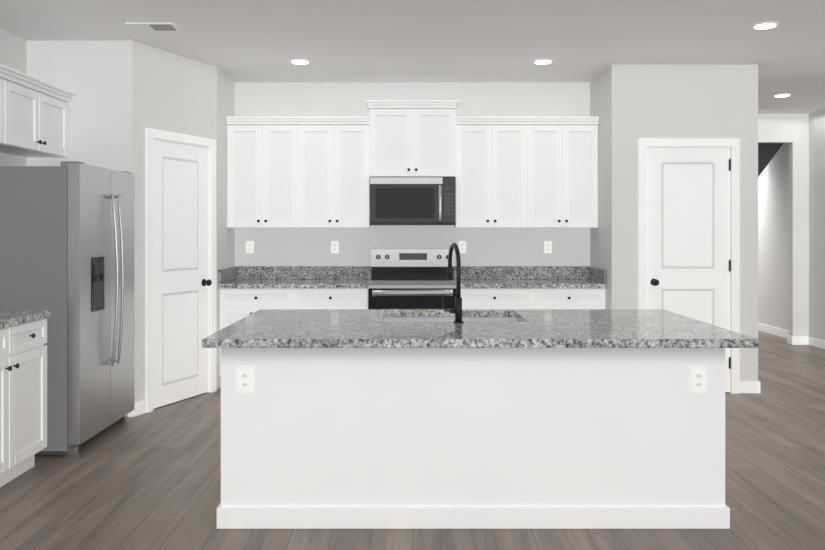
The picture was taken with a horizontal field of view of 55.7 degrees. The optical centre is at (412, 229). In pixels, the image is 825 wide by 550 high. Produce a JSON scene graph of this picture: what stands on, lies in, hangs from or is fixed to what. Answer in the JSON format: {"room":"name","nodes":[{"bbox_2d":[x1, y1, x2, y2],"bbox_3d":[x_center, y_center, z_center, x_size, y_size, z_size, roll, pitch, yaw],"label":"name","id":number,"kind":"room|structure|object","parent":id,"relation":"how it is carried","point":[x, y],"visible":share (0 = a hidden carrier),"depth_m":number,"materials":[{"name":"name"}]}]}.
{"room":"kitchen","nodes":[
{"label":"kitchen","id":0,"kind":"room"},
{"bbox_2d":[0,28,27,165],"bbox_3d":[-2.860,-0.010,2.695,0.100,2.740,9.390,0,0,0],"label":"wall","id":1,"kind":"structure","parent":0,"point":[13,48],"depth_m":5.49,"materials":[{"name":"paint"}]},
{"bbox_2d":[0,72,11,147],"bbox_3d":[-2.654,-0.738,4.599,0.308,0.423,0.497,0,0,0],"label":"upper cabinet","id":2,"kind":"object","parent":1,"relation":"attached to","point":[5,77],"depth_m":4.79,"materials":[{"name":"paint"}]},
{"bbox_2d":[0,76,71,157],"bbox_3d":[-2.654,-0.738,5.197,0.308,0.423,0.936,0,0,0],"label":"upper cabinet","id":3,"kind":"object","parent":1,"relation":"attached to","point":[33,117],"depth_m":5.23,"materials":[{"name":"paint"}]},
{"bbox_2d":[28,40,151,416],"bbox_3d":[-2.377,-0.010,5.740,0.826,2.740,0.120,0,0,0],"label":"wall","id":4,"kind":"structure","parent":0,"point":[126,92],"depth_m":5.68,"materials":[{"name":"paint"}]},
{"bbox_2d":[128,402,135,416],"bbox_3d":[-2.418,1.310,5.673,0.784,0.100,0.014,0,0,0],"label":"baseboard","id":5,"kind":"structure","parent":4,"relation":"attached to","point":[134,411],"depth_m":5.68,"materials":[{"name":"paint"}]},
{"bbox_2d":[145,128,215,412],"bbox_3d":[-1.846,0.299,6.204,0.165,2.121,0.844,0,0,22],"label":"pantry door","id":6,"kind":"structure","parent":4,"relation":"in","point":[178,282],"depth_m":6.17,"materials":[{"name":"paint"}]},
{"bbox_2d":[220,80,587,379],"bbox_3d":[0.000,-0.010,7.340,3.520,2.740,0.100,0,0,0],"label":"wall","id":7,"kind":"structure","parent":0,"point":[272,246],"depth_m":7.29,"materials":[{"name":"paint"}]},
{"bbox_2d":[246,241,253,252],"bbox_3d":[-1.519,0.160,7.286,0.072,0.116,0.007,0,0,0],"label":"electrical outlet","id":8,"kind":"object","parent":7,"relation":"attached to","point":[249,246],"visible":1,"depth_m":7.28,"materials":[{"name":"white plastic"}]},
{"bbox_2d":[227,121,305,227],"bbox_3d":[-1.308,-0.493,7.125,0.696,0.946,0.329,0,0,0],"label":"upper cabinet","id":9,"kind":"object","parent":7,"relation":"attached to","point":[297,172],"depth_m":6.97,"materials":[{"name":"paint"}]},
{"bbox_2d":[331,241,338,252],"bbox_3d":[-0.725,0.160,7.286,0.072,0.116,0.007,0,0,0],"label":"electrical outlet","id":10,"kind":"object","parent":7,"relation":"attached to","point":[334,246],"visible":1,"depth_m":7.28,"materials":[{"name":"white plastic"}]},
{"bbox_2d":[306,121,370,227],"bbox_3d":[-0.732,-0.493,7.125,0.696,0.946,0.329,0,0,0],"label":"upper cabinet","id":11,"kind":"object","parent":7,"relation":"attached to","point":[337,152],"depth_m":6.97,"materials":[{"name":"paint"}]},
{"bbox_2d":[366,100,458,176],"bbox_3d":[0.000,-0.806,7.072,0.826,0.669,0.434,0,0,0],"label":"upper cabinet","id":12,"kind":"object","parent":7,"relation":"attached to","point":[412,138],"visible":1,"depth_m":6.91,"materials":[{"name":"paint"}]},
{"bbox_2d":[370,177,454,224],"bbox_3d":[0.000,-0.255,7.070,0.754,0.422,0.434,0,0,0],"label":"over-the-range microwave","id":13,"kind":"object","parent":12,"relation":"attached to","point":[412,200],"visible":1,"depth_m":6.90,"materials":[{"name":"black"}]},
{"bbox_2d":[459,241,465,252],"bbox_3d":[0.466,0.160,7.286,0.072,0.116,0.007,0,0,0],"label":"electrical outlet","id":14,"kind":"object","parent":7,"relation":"attached to","point":[462,246],"visible":0.98,"depth_m":7.28,"materials":[{"name":"white plastic"}]},
{"bbox_2d":[454,121,533,227],"bbox_3d":[0.732,-0.493,7.125,0.696,0.946,0.329,0,0,0],"label":"upper cabinet","id":15,"kind":"object","parent":7,"relation":"attached to","point":[526,172],"depth_m":6.97,"materials":[{"name":"paint"}]},
{"bbox_2d":[544,241,551,252],"bbox_3d":[1.266,0.160,7.286,0.072,0.116,0.007,0,0,0],"label":"electrical outlet","id":16,"kind":"object","parent":7,"relation":"attached to","point":[547,246],"visible":1,"depth_m":7.28,"materials":[{"name":"white plastic"}]},
{"bbox_2d":[534,121,597,227],"bbox_3d":[1.308,-0.493,7.125,0.696,0.946,0.329,0,0,0],"label":"upper cabinet","id":17,"kind":"object","parent":7,"relation":"attached to","point":[565,152],"depth_m":6.97,"materials":[{"name":"paint"}]},
{"bbox_2d":[0,330,824,549],"bbox_3d":[0.900,1.410,5.400,8.200,0.100,14.800,0,0,0],"label":"floor","id":18,"kind":"structure","parent":0,"point":[149,481],"depth_m":4.00,"materials":[{"name":"brown wood"}]},
{"bbox_2d":[0,318,46,486],"bbox_3d":[-2.454,0.930,4.035,0.708,0.860,0.910,0,0,0],"label":"base cabinet","id":19,"kind":"object","parent":18,"relation":"on","point":[23,389],"depth_m":4.22,"materials":[{"name":"paint"}]},
{"bbox_2d":[0,310,49,329],"bbox_3d":[-2.446,0.480,3.615,0.723,0.040,1.750,0,0,0],"label":"countertop","id":20,"kind":"structure","parent":19,"relation":"on","point":[7,317],"depth_m":4.25,"materials":[{"name":"grey stone"}]},
{"bbox_2d":[0,161,133,455],"bbox_3d":[-2.358,0.474,5.125,0.888,1.772,0.916,0,0,0],"label":"refrigerator","id":21,"kind":"object","parent":18,"relation":"on","point":[67,244],"visible":0.9,"depth_m":4.67,"materials":[{"name":"silver metal"}]},
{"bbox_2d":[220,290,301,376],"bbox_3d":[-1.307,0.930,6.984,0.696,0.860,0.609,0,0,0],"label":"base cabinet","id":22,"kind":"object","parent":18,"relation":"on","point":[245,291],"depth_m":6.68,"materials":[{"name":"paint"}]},
{"bbox_2d":[218,278,369,289],"bbox_3d":[-1.019,0.480,6.970,1.272,0.040,0.638,0,0,0],"label":"countertop","id":23,"kind":"structure","parent":22,"relation":"on","point":[235,283],"depth_m":6.68,"materials":[{"name":"grey stone"}]},
{"bbox_2d":[302,290,367,308],"bbox_3d":[-0.731,0.930,6.984,0.696,0.860,0.609,0,0,0],"label":"base cabinet","id":24,"kind":"object","parent":18,"relation":"on","point":[311,299],"depth_m":6.68,"materials":[{"name":"paint"}]},
{"bbox_2d":[368,249,455,308],"bbox_3d":[0.000,0.768,6.907,0.756,1.183,0.751,0,0,0],"label":"range","id":25,"kind":"object","parent":18,"relation":"on","point":[408,279],"visible":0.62,"depth_m":6.64,"materials":[{"name":"silver metal"}]},
{"bbox_2d":[217,317,729,528],"bbox_3d":[0.276,0.948,4.202,2.337,0.826,1.310,0,0,0],"label":"kitchen island","id":26,"kind":"object","parent":18,"relation":"on","point":[530,419],"depth_m":3.56,"materials":[{"name":"paint"}]},
{"bbox_2d":[237,367,252,392],"bbox_3d":[-0.765,0.685,3.558,0.072,0.116,0.007,0,0,0],"label":"outlet","id":27,"kind":"object","parent":26,"relation":"attached to","point":[244,379],"visible":1,"depth_m":3.56,"materials":[{"name":"white plastic"}]},
{"bbox_2d":[202,321,757,348],"bbox_3d":[0.306,0.513,3.856,2.516,0.041,0.669,0,0,0],"label":"island countertop","id":28,"kind":"structure","parent":26,"relation":"on","point":[240,334],"depth_m":3.64,"materials":[{"name":"grey stone"}]},
{"bbox_2d":[383,317,518,321],"bbox_3d":[0.225,0.681,4.468,0.870,0.294,0.635,0,0,0],"label":"sink","id":29,"kind":"object","parent":28,"relation":"in","point":[449,319],"visible":0.04,"depth_m":4.78,"materials":[{"name":"grey metal"}]},
{"bbox_2d":[442,243,463,322],"bbox_3d":[0.214,0.281,4.245,0.116,0.423,0.243,0,0,0],"label":"faucet","id":30,"kind":"object","parent":28,"relation":"on","point":[457,310],"visible":1,"depth_m":4.14,"materials":[{"name":"black metal"}]},
{"bbox_2d":[690,367,705,392],"bbox_3d":[1.304,0.685,3.558,0.072,0.116,0.007,0,0,0],"label":"outlet","id":31,"kind":"object","parent":26,"relation":"attached to","point":[697,379],"visible":1,"depth_m":3.56,"materials":[{"name":"white plastic"}]},
{"bbox_2d":[461,290,541,308],"bbox_3d":[0.731,0.930,6.984,0.696,0.860,0.609,0,0,0],"label":"base cabinet","id":32,"kind":"object","parent":18,"relation":"on","point":[471,299],"depth_m":6.68,"materials":[{"name":"paint"}]},
{"bbox_2d":[455,278,605,289],"bbox_3d":[1.019,0.480,6.970,1.272,0.040,0.638,0,0,0],"label":"countertop","id":33,"kind":"structure","parent":32,"relation":"on","point":[466,283],"depth_m":6.68,"materials":[{"name":"grey stone"}]},
{"bbox_2d":[542,290,604,308],"bbox_3d":[1.307,0.930,6.984,0.696,0.860,0.609,0,0,0],"label":"base cabinet","id":34,"kind":"object","parent":18,"relation":"on","point":[551,299],"depth_m":6.68,"materials":[{"name":"paint"}]},
{"bbox_2d":[0,0,824,113],"bbox_3d":[0.900,-1.430,5.400,8.200,0.100,14.800,0,0,0],"label":"ceiling","id":35,"kind":"structure","parent":0,"point":[407,40],"depth_m":5.53,"materials":[{"name":"paint"}]},
{"bbox_2d":[125,23,180,31],"bbox_3d":[-1.755,-1.374,5.295,0.310,0.011,0.210,0,0,0],"label":"ceiling vent","id":36,"kind":"object","parent":35,"relation":"in","point":[154,27],"visible":1,"depth_m":5.29,"materials":[{"name":"metal"}]},
{"bbox_2d":[289,59,310,63],"bbox_3d":[-0.918,-1.374,6.370,0.176,0.011,0.176,0,0,0],"label":"recessed light","id":37,"kind":"object","parent":35,"relation":"in","point":[300,61],"visible":1,"depth_m":6.33,"materials":[{"name":"paint"}]},
{"bbox_2d":[532,59,553,63],"bbox_3d":[1.065,-1.374,6.370,0.176,0.011,0.176,0,0,0],"label":"recessed light","id":38,"kind":"object","parent":35,"relation":"in","point":[542,61],"visible":0.98,"depth_m":6.33,"materials":[{"name":"paint"}]},
{"bbox_2d":[751,22,778,28],"bbox_3d":[2.372,-1.374,5.250,0.176,0.011,0.176,0,0,0],"label":"recessed light","id":39,"kind":"object","parent":35,"relation":"in","point":[764,25],"visible":1,"depth_m":5.22,"materials":[{"name":"paint"}]},
{"bbox_2d":[773,93,791,96],"bbox_3d":[3.777,-1.374,7.970,0.176,0.011,0.176,0,0,0],"label":"recessed light","id":40,"kind":"object","parent":35,"relation":"in","point":[781,95],"visible":0.98,"depth_m":7.94,"materials":[{"name":"paint"}]},
{"bbox_2d":[588,71,603,268],"bbox_3d":[1.715,-0.010,6.940,0.110,2.740,0.660,0,0,0],"label":"wall","id":41,"kind":"structure","parent":0,"point":[596,86],"depth_m":6.92,"materials":[{"name":"paint"}]},
{"bbox_2d":[604,64,747,380],"bbox_3d":[2.210,-0.010,6.550,1.100,2.740,0.100,0,0,0],"label":"wall","id":42,"kind":"structure","parent":0,"point":[641,100],"depth_m":6.50,"materials":[{"name":"paint"}]},
{"bbox_2d":[638,138,739,393],"bbox_3d":[2.298,0.299,6.516,0.844,2.121,0.165,0,0,0],"label":"closet door","id":43,"kind":"structure","parent":42,"relation":"in","point":[688,227],"depth_m":6.51,"materials":[{"name":"paint"}]},
{"bbox_2d":[748,64,763,380],"bbox_3d":[2.835,-0.010,9.550,0.150,2.740,6.100,0,0,0],"label":"wall","id":44,"kind":"structure","parent":0,"point":[755,120],"depth_m":6.50,"materials":[{"name":"paint"}]},
{"bbox_2d":[740,381,759,392],"bbox_3d":[2.877,1.310,7.743,0.034,0.100,2.514,0,0,0],"label":"baseboard","id":45,"kind":"structure","parent":44,"relation":"attached to","point":[745,387],"depth_m":6.49,"materials":[{"name":"paint"}]},
{"bbox_2d":[758,143,782,176],"bbox_3d":[3.975,-0.456,10.000,1.110,1.768,1.000,0,0,0],"label":"staircase","id":46,"kind":"structure","parent":0,"point":[767,152],"depth_m":9.50,"materials":[{"name":"grey"}]},
{"bbox_2d":[764,114,807,335],"bbox_3d":[3.795,-0.010,9.300,1.770,2.740,0.100,0,0,0],"label":"wall","id":47,"kind":"structure","parent":0,"point":[786,175],"depth_m":9.31,"materials":[{"name":"paint"}]},
{"bbox_2d":[758,323,805,343],"bbox_3d":[4.693,1.310,10.925,0.014,0.100,3.150,0,0,0],"label":"baseboard","id":48,"kind":"structure","parent":47,"relation":"attached to","point":[761,327],"depth_m":9.91,"materials":[{"name":"paint"}]},
{"bbox_2d":[808,109,824,340],"bbox_3d":[4.750,-0.010,5.300,0.100,2.740,14.600,0,0,0],"label":"wall","id":49,"kind":"structure","parent":0,"point":[816,120],"depth_m":9.07,"materials":[{"name":"paint"}]},
{"bbox_2d":[806,336,824,348],"bbox_3d":[4.691,1.310,3.625,0.017,0.100,11.250,0,0,0],"label":"baseboard","id":50,"kind":"structure","parent":49,"relation":"attached to","point":[815,342],"depth_m":9.07,"materials":[{"name":"paint"}]}
]}

